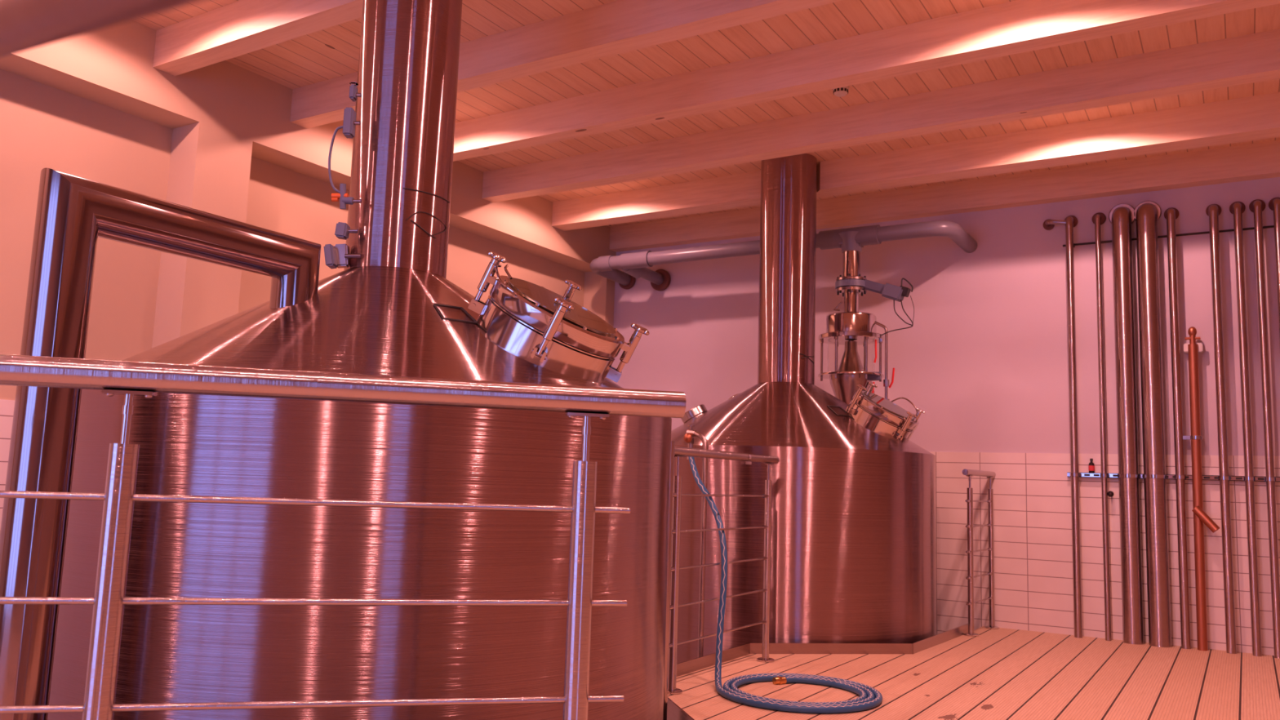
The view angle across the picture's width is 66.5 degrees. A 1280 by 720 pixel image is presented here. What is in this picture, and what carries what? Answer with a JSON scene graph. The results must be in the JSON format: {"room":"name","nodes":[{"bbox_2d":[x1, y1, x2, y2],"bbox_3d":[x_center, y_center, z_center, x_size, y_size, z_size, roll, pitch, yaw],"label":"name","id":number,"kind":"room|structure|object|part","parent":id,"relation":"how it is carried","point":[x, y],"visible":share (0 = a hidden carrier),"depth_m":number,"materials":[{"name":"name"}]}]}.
{"room":"processing plant","nodes":[
{"label":"processing plant","id":0,"kind":"room"},
{"bbox_2d":[0,0,204,57],"bbox_3d":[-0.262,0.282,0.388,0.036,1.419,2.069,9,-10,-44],"label":"ceiling beam","id":1,"kind":"structure","parent":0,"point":[24,24],"depth_m":0.46,"materials":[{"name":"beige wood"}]},
{"bbox_2d":[0,20,616,400],"bbox_3d":[-3.204,0.269,4.611,0.400,4.300,10.489,-2,-8,32],"label":"wall","id":2,"kind":"structure","parent":0,"point":[220,139],"depth_m":5.50,"materials":[{"name":"beige paint"}]},
{"bbox_2d":[0,399,14,529],"bbox_3d":[-2.566,1.424,5.418,0.260,2.250,7.900,-2,-8,32],"label":"wall tile","id":3,"kind":"structure","parent":2,"relation":"attached to","point":[6,406],"depth_m":4.81,"materials":[{"name":"tile"}]},
{"bbox_2d":[133,0,1279,226],"bbox_3d":[0.147,-2.066,2.872,8.000,0.120,10.689,-2,-8,32],"label":"ceiling","id":4,"kind":"structure","parent":0,"point":[331,52],"depth_m":5.58,"materials":[{"name":"brown wood"}]},
{"bbox_2d":[152,0,363,75],"bbox_3d":[0.615,-1.821,3.376,7.550,0.210,0.130,-2,-8,32],"label":"ceiling beam","id":5,"kind":"structure","parent":4,"relation":"attached to","point":[241,27],"depth_m":4.94,"materials":[{"name":"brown wood"}]},
{"bbox_2d":[289,0,842,128],"bbox_3d":[1.086,-1.710,4.135,7.550,0.210,0.130,-2,-8,32],"label":"ceiling beam","id":6,"kind":"structure","parent":4,"relation":"attached to","point":[620,26],"depth_m":4.94,"materials":[{"name":"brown wood"}]},
{"bbox_2d":[832,85,848,97],"bbox_3d":[1.184,-1.585,5.758,0.096,0.050,0.096,-2,-8,32],"label":"smoke detector","id":7,"kind":"object","parent":4,"relation":"attached to","point":[841,91],"visible":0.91,"depth_m":5.73,"materials":[{"name":"white plastic"}]},
{"bbox_2d":[453,0,1279,161],"bbox_3d":[1.557,-1.600,4.894,7.550,0.210,0.130,-2,-8,32],"label":"ceiling beam","id":8,"kind":"structure","parent":4,"relation":"attached to","point":[1018,26],"depth_m":5.14,"materials":[{"name":"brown wood"}]},
{"bbox_2d":[481,28,1279,202],"bbox_3d":[2.028,-1.489,5.653,7.550,0.210,0.130,-2,-8,32],"label":"ceiling beam","id":9,"kind":"structure","parent":4,"relation":"attached to","point":[1252,58],"depth_m":5.79,"materials":[{"name":"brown wood"}]},
{"bbox_2d":[551,92,1279,231],"bbox_3d":[2.512,-1.376,6.433,7.550,0.210,0.180,-2,-8,32],"label":"ceiling beam","id":10,"kind":"structure","parent":4,"relation":"attached to","point":[1255,117],"depth_m":6.51,"materials":[{"name":"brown wood"}]},
{"bbox_2d":[609,139,1279,252],"bbox_3d":[2.963,-1.267,7.159,7.550,0.215,0.114,-2,-8,32],"label":"ceiling beam","id":11,"kind":"structure","parent":4,"relation":"attached to","point":[1256,161],"depth_m":7.28,"materials":[{"name":"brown wood"}]},
{"bbox_2d":[611,177,1279,456],"bbox_3d":[2.859,0.779,7.083,8.000,4.300,0.150,-2,-8,32],"label":"wall","id":12,"kind":"structure","parent":0,"point":[984,355],"depth_m":7.24,"materials":[{"name":"white paint"}]},
{"bbox_2d":[589,220,977,291],"bbox_3d":[1.004,-0.819,7.952,3.221,0.220,0.710,-2,-8,32],"label":"pipe","id":13,"kind":"object","parent":12,"relation":"attached to","point":[633,265],"visible":0.99,"depth_m":7.74,"materials":[{"name":"grey plastic"}]},
{"bbox_2d":[1043,215,1082,638],"bbox_3d":[2.986,0.421,6.890,0.236,2.971,0.124,-2,-8,32],"label":"pipe","id":14,"kind":"object","parent":12,"relation":"attached to","point":[1070,221],"visible":1,"depth_m":6.81,"materials":[{"name":"silver metal"}]},
{"bbox_2d":[1091,212,1111,640],"bbox_3d":[3.207,0.412,6.758,0.092,2.971,0.116,-2,-8,32],"label":"pipe","id":15,"kind":"object","parent":12,"relation":"attached to","point":[1098,219],"visible":1,"depth_m":6.71,"materials":[{"name":"silver metal"}]},
{"bbox_2d":[928,451,1279,655],"bbox_3d":[2.784,1.786,6.890,7.800,2.250,0.010,-2,-8,32],"label":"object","id":16,"kind":"structure","parent":12,"relation":"attached to","point":[1033,585],"depth_m":6.84,"materials":[{"name":"tile"}]},
{"bbox_2d":[1107,490,1114,497],"bbox_3d":[3.225,0.918,6.684,0.042,0.042,0.088,-2,-8,32],"label":"handle","id":17,"kind":"object","parent":12,"relation":"attached to","point":[1110,494],"visible":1,"depth_m":6.65,"materials":[{"name":"black metal"}]},
{"bbox_2d":[1108,203,1143,644],"bbox_3d":[3.325,0.380,6.664,0.176,3.018,0.160,-2,-8,32],"label":"pipe","id":18,"kind":"object","parent":12,"relation":"attached to","point":[1121,216],"visible":1,"depth_m":6.60,"materials":[{"name":"silver metal"}]},
{"bbox_2d":[1133,200,1171,647],"bbox_3d":[3.458,0.374,6.580,0.176,3.018,0.164,-2,-8,32],"label":"pipe","id":19,"kind":"object","parent":12,"relation":"attached to","point":[1148,213],"visible":1,"depth_m":6.52,"materials":[{"name":"silver metal"}]},
{"bbox_2d":[1062,225,1274,247],"bbox_3d":[4.029,-0.868,6.486,2.260,0.025,0.036,-2,-8,32],"label":"support rod","id":20,"kind":"object","parent":12,"relation":"attached to","point":[1269,226],"visible":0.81,"depth_m":6.65,"materials":[{"name":"grey metal"}]},
{"bbox_2d":[1066,472,1279,481],"bbox_3d":[3.969,0.764,6.272,2.260,0.032,0.043,-2,-8,32],"label":"channel","id":21,"kind":"object","parent":12,"relation":"attached to","point":[1215,477],"visible":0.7,"depth_m":6.45,"materials":[{"name":"silver metal"}]},
{"bbox_2d":[1088,458,1094,472],"bbox_3d":[3.141,0.735,6.790,0.039,0.099,0.039,-2,-8,32],"label":"bottle","id":22,"kind":"object","parent":21,"relation":"on","point":[1091,465],"visible":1,"depth_m":6.78,"materials":[{"name":"brown glass"}]},
{"bbox_2d":[1164,207,1191,648],"bbox_3d":[3.593,0.404,6.515,0.092,2.951,0.125,-2,-8,32],"label":"pipe","id":23,"kind":"object","parent":12,"relation":"attached to","point":[1171,215],"visible":1,"depth_m":6.46,"materials":[{"name":"silver metal"}]},
{"bbox_2d":[1182,326,1219,650],"bbox_3d":[3.669,0.819,6.381,0.195,2.100,0.176,-2,-8,32],"label":"pipe","id":24,"kind":"object","parent":12,"relation":"attached to","point":[1193,348],"visible":1,"depth_m":6.36,"materials":[{"name":"brown metal"}]},
{"bbox_2d":[1184,326,1200,343],"bbox_3d":[3.683,-0.158,6.506,0.092,0.130,0.052,-3,-8,32],"label":"tap","id":25,"kind":"object","parent":24,"relation":"on","point":[1192,331],"depth_m":6.49,"materials":[{"name":"brown metal"}]},
{"bbox_2d":[1191,506,1219,533],"bbox_3d":[3.652,1.028,6.299,0.156,0.169,0.052,-4,-10,41],"label":"outlet","id":26,"kind":"object","parent":24,"relation":"attached to","point":[1200,517],"depth_m":6.31,"materials":[{"name":"brown metal"}]},
{"bbox_2d":[1205,204,1236,653],"bbox_3d":[3.806,0.397,6.383,0.092,2.946,0.126,-2,-8,32],"label":"pipe","id":27,"kind":"object","parent":12,"relation":"attached to","point":[1213,211],"visible":1,"depth_m":6.33,"materials":[{"name":"silver metal"}]},
{"bbox_2d":[1229,201,1262,656],"bbox_3d":[3.924,0.392,6.312,0.092,2.946,0.123,-2,-8,32],"label":"pipe","id":28,"kind":"object","parent":12,"relation":"attached to","point":[1237,209],"visible":1,"depth_m":6.26,"materials":[{"name":"silver metal"}]},
{"bbox_2d":[1248,199,1279,658],"bbox_3d":[4.020,0.388,6.254,0.092,2.946,0.122,-2,-8,32],"label":"pipe","id":29,"kind":"object","parent":12,"relation":"attached to","point":[1256,206],"visible":1,"depth_m":6.21,"materials":[{"name":"silver metal"}]},
{"bbox_2d":[1268,197,1279,342],"bbox_3d":[4.112,0.384,6.197,0.092,2.946,0.122,-2,-8,32],"label":"pipe","id":30,"kind":"object","parent":12,"relation":"attached to","point":[1274,203],"visible":1,"depth_m":6.30,"materials":[{"name":"silver metal"}]},
{"bbox_2d":[667,626,1279,719],"bbox_3d":[0.886,1.298,1.923,5.800,0.140,10.489,-2,-8,32],"label":"floor","id":31,"kind":"structure","parent":0,"point":[1002,673],"depth_m":4.98,"materials":[{"name":"beige wood"}]},
{"bbox_2d":[0,354,685,719],"bbox_3d":[-0.989,0.554,1.570,2.167,1.126,0.100,4,-7,-13],"label":"railing","id":32,"kind":"object","parent":31,"relation":"on","point":[129,379],"visible":1,"depth_m":1.69,"materials":[{"name":"silver metal"}]},
{"bbox_3d":[-0.886,0.630,1.586,0.045,0.985,0.045,-3,-8,32],"label":"post","id":33,"kind":"part","parent":32,"relation":"part of","materials":[{"name":"silver metal"}]},
{"bbox_3d":[-0.870,0.569,1.597,1.727,0.012,0.012,4,-7,-13],"label":"infill rod","id":34,"kind":"part","parent":32,"relation":"part of","materials":[{"name":"silver metal"}]},
{"bbox_3d":[-0.865,0.400,1.618,1.727,0.012,0.012,4,-7,-13],"label":"infill rod","id":35,"kind":"part","parent":32,"relation":"part of","materials":[{"name":"silver metal"}]},
{"bbox_3d":[-0.859,0.231,1.639,1.727,0.012,0.012,4,-7,-13],"label":"infill rod","id":36,"kind":"part","parent":32,"relation":"part of","materials":[{"name":"silver metal"}]},
{"bbox_3d":[-0.971,0.021,1.637,2.167,0.051,0.051,4,-7,-13],"label":"handrail","id":37,"kind":"part","parent":32,"relation":"part of","materials":[{"name":"silver metal"}]},
{"bbox_3d":[-0.118,0.678,1.764,0.045,0.985,0.045,-3,-8,32],"label":"post","id":38,"kind":"part","parent":32,"relation":"part of","materials":[{"name":"silver metal"}]},
{"bbox_2d":[667,446,779,694],"bbox_3d":[0.436,1.029,4.981,0.105,1.124,1.250,-2,-8,32],"label":"railing","id":39,"kind":"object","parent":31,"relation":"on","point":[679,452],"visible":0.87,"depth_m":4.82,"materials":[{"name":"silver metal"}]},
{"bbox_3d":[0.162,1.033,4.529,0.039,0.985,0.039,-3,-8,32],"label":"post","id":40,"kind":"part","parent":39,"relation":"part of","materials":[{"name":"silver metal"}]},
{"bbox_3d":[0.424,1.375,4.936,0.012,0.012,1.145,-2,-8,31],"label":"infill rod","id":41,"kind":"part","parent":39,"relation":"part of","materials":[{"name":"silver metal"}]},
{"bbox_3d":[0.429,1.206,4.957,0.012,0.012,1.145,-2,-8,31],"label":"infill rod","id":42,"kind":"part","parent":39,"relation":"part of","materials":[{"name":"silver metal"}]},
{"bbox_3d":[0.435,1.035,4.978,0.012,0.012,1.145,-2,-8,31],"label":"infill rod","id":43,"kind":"part","parent":39,"relation":"part of","materials":[{"name":"silver metal"}]},
{"bbox_3d":[0.441,0.866,5.000,0.012,0.012,1.145,-2,-8,31],"label":"infill rod","id":44,"kind":"part","parent":39,"relation":"part of","materials":[{"name":"silver metal"}]},
{"bbox_3d":[0.454,0.495,5.048,0.042,0.042,1.250,-2,-8,31],"label":"handrail","id":45,"kind":"part","parent":39,"relation":"part of","materials":[{"name":"silver metal"}]},
{"bbox_3d":[0.446,0.697,5.021,0.012,0.012,1.145,-2,-8,31],"label":"infill rod","id":46,"kind":"part","parent":39,"relation":"part of","materials":[{"name":"silver metal"}]},
{"bbox_3d":[0.704,1.162,5.412,0.039,0.985,0.039,-3,-8,32],"label":"post","id":47,"kind":"part","parent":39,"relation":"part of","materials":[{"name":"silver metal"}]},
{"bbox_2d":[686,456,882,713],"bbox_3d":[0.529,0.995,4.750,1.323,1.141,0.747,-4,-9,40],"label":"hose","id":48,"kind":"object","parent":31,"relation":"on","point":[874,698],"visible":0.98,"depth_m":4.64,"materials":[{"name":"blue rubber"}]},
{"bbox_2d":[666,623,968,719],"bbox_3d":[0.969,1.687,5.231,0.948,0.205,3.882,-2,-8,32],"label":"trim","id":49,"kind":"structure","parent":31,"relation":"attached to","point":[674,712],"depth_m":5.63,"materials":[{"name":"beige wood"}]},
{"bbox_2d":[962,468,999,636],"bbox_3d":[2.374,1.329,6.812,0.100,1.111,0.642,-3,-9,36],"label":"railing","id":50,"kind":"object","parent":31,"relation":"on","point":[969,473],"visible":1,"depth_m":6.75,"materials":[{"name":"silver metal"}]},
{"bbox_3d":[2.244,1.365,6.627,0.039,0.985,0.039,-3,-8,32],"label":"post","id":51,"kind":"part","parent":50,"relation":"part of","materials":[{"name":"silver metal"}]},
{"bbox_3d":[2.381,0.990,6.848,0.012,0.012,0.596,-3,-9,36],"label":"infill rod","id":52,"kind":"part","parent":50,"relation":"part of","materials":[{"name":"silver metal"}]},
{"bbox_3d":[2.364,1.499,6.785,0.012,0.012,0.596,-3,-9,36],"label":"infill rod","id":53,"kind":"part","parent":50,"relation":"part of","materials":[{"name":"silver metal"}]},
{"bbox_3d":[2.370,1.328,6.806,0.012,0.012,0.596,-3,-9,36],"label":"infill rod","id":54,"kind":"part","parent":50,"relation":"part of","materials":[{"name":"silver metal"}]},
{"bbox_3d":[2.376,1.159,6.827,0.012,0.012,0.596,-3,-9,36],"label":"infill rod","id":55,"kind":"part","parent":50,"relation":"part of","materials":[{"name":"silver metal"}]},
{"bbox_3d":[2.359,1.668,6.764,0.012,0.012,0.596,-3,-9,36],"label":"infill rod","id":56,"kind":"part","parent":50,"relation":"part of","materials":[{"name":"silver metal"}]},
{"bbox_3d":[2.392,0.798,6.879,0.042,0.042,0.642,-3,-9,36],"label":"handrail","id":57,"kind":"part","parent":50,"relation":"part of","materials":[{"name":"silver metal"}]},
{"bbox_3d":[2.524,1.422,7.014,0.039,0.985,0.039,-3,-8,32],"label":"post","id":58,"kind":"part","parent":50,"relation":"part of","materials":[{"name":"silver metal"}]},
{"bbox_3d":[0.002,2.307,2.325,8.000,0.100,10.689,-2,-8,32],"label":"floor","id":59,"kind":"structure","parent":0,"visible":0},
{"bbox_2d":[0,0,671,719],"bbox_3d":[-0.968,0.232,3.722,2.176,4.300,2.176,3,-7,-9],"label":"tank","id":60,"kind":"object","parent":59,"relation":"on","point":[395,310],"visible":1,"depth_m":2.72,"materials":[{"name":"metal"}]},
{"bbox_2d":[323,81,361,268],"bbox_3d":[-1.087,-1.012,3.681,0.137,1.850,0.141,0,-7,14],"label":"instruments","id":61,"kind":"object","parent":60,"relation":"attached to","point":[338,255],"visible":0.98,"depth_m":3.61,"materials":[{"name":"grey metal"}]},
{"bbox_3d":[-1.114,-0.389,3.650,0.057,0.088,0.040,2,-7,0],"label":"terminal box arm","id":62,"kind":"part","parent":61,"relation":"part of","materials":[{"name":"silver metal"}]},
{"bbox_3d":[-1.089,-0.606,3.620,0.052,0.095,0.034,2,-7,-2],"label":"valve stem","id":63,"kind":"part","parent":61,"relation":"part of","materials":[{"name":"blue plastic"}]},
{"bbox_3d":[-1.070,-0.478,3.620,0.049,0.018,0.016,2,-7,0],"label":"mounting arm","id":64,"kind":"part","parent":61,"relation":"part of","materials":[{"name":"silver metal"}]},
{"bbox_3d":[-1.064,-0.386,3.620,0.060,0.018,0.016,2,-7,0],"label":"mounting arm","id":65,"kind":"part","parent":61,"relation":"part of","materials":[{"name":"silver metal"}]},
{"bbox_3d":[-1.055,-0.590,3.620,0.041,0.017,0.016,2,-7,0],"label":"mounting arm","id":66,"kind":"part","parent":61,"relation":"part of","materials":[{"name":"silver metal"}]},
{"bbox_3d":[-1.057,-0.879,3.620,0.038,0.017,0.016,2,-7,0],"label":"mounting arm","id":67,"kind":"part","parent":61,"relation":"part of","materials":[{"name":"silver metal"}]},
{"bbox_3d":[-1.048,-0.983,3.620,0.026,0.017,0.016,2,-7,0],"label":"mounting arm","id":68,"kind":"part","parent":61,"relation":"part of","materials":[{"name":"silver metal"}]},
{"bbox_3d":[-1.003,1.278,3.591,2.176,2.190,2.176,-3,-8,32],"label":"tank","id":69,"kind":"part","parent":60,"relation":"part of","materials":[{"name":"metal"}]},
{"bbox_3d":[-0.630,-0.158,3.308,0.132,0.071,0.116,7,-9,-35],"label":"weld plate","id":70,"kind":"part","parent":60,"relation":"part of","materials":[{"name":"grey metal"}]},
{"bbox_3d":[-0.487,-0.340,3.314,0.071,0.035,0.070,33,10,31],"label":"star knob","id":71,"kind":"part","parent":60,"relation":"part of","materials":[{"name":"silver metal"}]},
{"bbox_3d":[-0.435,-0.271,3.230,0.203,0.053,0.124,33,10,31],"label":"lid handle","id":72,"kind":"part","parent":60,"relation":"part of","materials":[{"name":"silver metal"}]},
{"bbox_3d":[-0.266,-0.180,3.346,0.408,0.016,0.408,33,10,31],"label":"glass lid","id":73,"kind":"part","parent":60,"relation":"part of","materials":[{"name":"white"}]},
{"bbox_3d":[-0.240,-0.169,3.073,0.071,0.035,0.070,33,10,31],"label":"star knob","id":74,"kind":"part","parent":60,"relation":"part of","materials":[{"name":"silver metal"}]},
{"bbox_3d":[-0.249,-0.268,3.608,0.071,0.035,0.070,33,10,31],"label":"star knob","id":75,"kind":"part","parent":60,"relation":"part of","materials":[{"name":"silver metal"}]},
{"bbox_3d":[-0.003,-0.097,3.366,0.071,0.035,0.070,33,10,31],"label":"star knob","id":76,"kind":"part","parent":60,"relation":"part of","materials":[{"name":"silver metal"}]},
{"bbox_2d":[662,440,675,719],"bbox_3d":[0.101,1.419,4.208,0.038,2.135,0.038,-2,-8,32],"label":"pipe","id":77,"kind":"object","parent":59,"relation":"on","point":[673,442],"visible":0.46,"depth_m":4.25,"materials":[{"name":"grey metal"}]},
{"bbox_2d":[684,425,707,657],"bbox_3d":[0.279,1.496,5.347,0.141,2.278,0.064,-2,-8,32],"label":"pipe","id":78,"kind":"object","parent":59,"relation":"on","point":[688,437],"visible":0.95,"depth_m":5.38,"materials":[{"name":"silver metal"}]},
{"bbox_3d":[0.270,0.439,5.497,0.048,0.055,0.048,-3,-8,32],"label":"valve knob","id":79,"kind":"part","parent":78,"relation":"part of","materials":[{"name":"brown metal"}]},
{"bbox_2d":[671,153,936,663],"bbox_3d":[1.012,0.686,6.827,2.020,4.300,2.020,-2,-8,32],"label":"tank","id":80,"kind":"object","parent":59,"relation":"on","point":[853,543],"visible":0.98,"depth_m":5.95,"materials":[{"name":"metal"}]},
{"bbox_3d":[0.977,1.732,6.696,2.020,2.190,2.020,-3,-8,32],"label":"tank","id":81,"kind":"part","parent":80,"relation":"part of","materials":[{"name":"metal"}]},
{"bbox_3d":[1.302,0.332,6.378,0.132,0.072,0.116,6,-8,-29],"label":"weld plate","id":82,"kind":"part","parent":80,"relation":"part of","materials":[{"name":"grey metal"}]},
{"bbox_3d":[1.421,0.184,6.273,0.065,0.032,0.064,35,16,38],"label":"star knob","id":83,"kind":"part","parent":80,"relation":"part of","materials":[{"name":"silver metal"}]},
{"bbox_2d":[817,250,914,404],"bbox_3d":[1.599,-0.163,7.138,0.476,1.340,0.648,6,-8,-27],"label":"valve","id":84,"kind":"object","parent":80,"relation":"on","point":[851,335],"visible":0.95,"depth_m":7.07,"materials":[{"name":"silver metal"}]},
{"bbox_3d":[1.347,0.002,7.237,0.019,0.310,0.019,-3,-8,32],"label":"tie rod","id":85,"kind":"part","parent":84,"relation":"part of","materials":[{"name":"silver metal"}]},
{"bbox_3d":[1.414,-0.021,7.037,0.019,0.310,0.019,-3,-8,32],"label":"tie rod","id":86,"kind":"part","parent":84,"relation":"part of","materials":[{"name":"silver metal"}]},
{"bbox_3d":[1.470,-0.400,7.259,0.071,0.078,0.019,-1,-8,21],"label":"hand lever","id":87,"kind":"part","parent":84,"relation":"part of","materials":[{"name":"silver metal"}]},
{"bbox_3d":[1.560,-0.151,7.213,0.476,0.052,0.476,-3,-8,32],"label":"plate","id":88,"kind":"part","parent":84,"relation":"part of","materials":[{"name":"silver metal"}]},
{"bbox_3d":[1.551,0.118,7.180,0.476,0.016,0.476,-3,-8,32],"label":"plate","id":89,"kind":"part","parent":84,"relation":"part of","materials":[{"name":"silver metal"}]},
{"bbox_3d":[1.555,-0.017,7.197,0.340,0.251,0.340,-3,-8,32],"label":"sight glass","id":90,"kind":"part","parent":84,"relation":"part of","materials":[{"name":"clear glass"}]},
{"bbox_3d":[1.622,-0.019,6.994,0.019,0.310,0.019,-3,-8,32],"label":"tie rod","id":91,"kind":"part","parent":84,"relation":"part of","materials":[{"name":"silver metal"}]},
{"bbox_3d":[1.762,0.005,7.151,0.019,0.310,0.019,-3,-8,32],"label":"tie rod","id":92,"kind":"part","parent":84,"relation":"part of","materials":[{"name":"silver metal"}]},
{"bbox_3d":[1.570,0.176,6.594,0.066,0.032,0.064,35,16,38],"label":"star knob","id":93,"kind":"part","parent":80,"relation":"part of","materials":[{"name":"silver metal"}]},
{"bbox_3d":[1.619,0.299,6.378,0.375,0.015,0.375,35,16,38],"label":"glass lid","id":94,"kind":"part","parent":80,"relation":"part of","materials":[{"name":"white"}]},
{"bbox_2d":[867,320,917,412],"bbox_3d":[1.798,0.134,6.960,0.118,0.879,0.402,7,-9,-37],"label":"pipe","id":95,"kind":"object","parent":80,"relation":"attached to","point":[886,382],"visible":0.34,"depth_m":7.04,"materials":[{"name":"silver metal"}]},
{"bbox_2d":[867,371,881,381],"bbox_3d":[1.693,0.118,7.068,0.100,0.060,0.050,-3,-8,32],"label":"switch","id":96,"kind":"object","parent":95,"relation":"attached to","point":[871,378],"depth_m":7.04,"materials":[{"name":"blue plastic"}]},
{"bbox_3d":[1.703,-0.063,7.058,0.025,0.172,0.025,-3,-8,32],"label":"lever handle","id":97,"kind":"part","parent":95,"relation":"part of","materials":[{"name":"red plastic"}]},
{"bbox_3d":[1.802,0.129,6.991,0.017,0.145,0.050,8,-10,-42],"label":"lever handle","id":98,"kind":"part","parent":95,"relation":"part of","materials":[{"name":"red plastic"}]},
{"bbox_3d":[1.706,0.351,6.146,0.065,0.032,0.064,35,16,38],"label":"star knob","id":99,"kind":"part","parent":80,"relation":"part of","materials":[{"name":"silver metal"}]},
{"bbox_3d":[1.855,0.343,6.467,0.065,0.032,0.064,35,16,38],"label":"star knob","id":100,"kind":"part","parent":80,"relation":"part of","materials":[{"name":"silver metal"}]}
]}

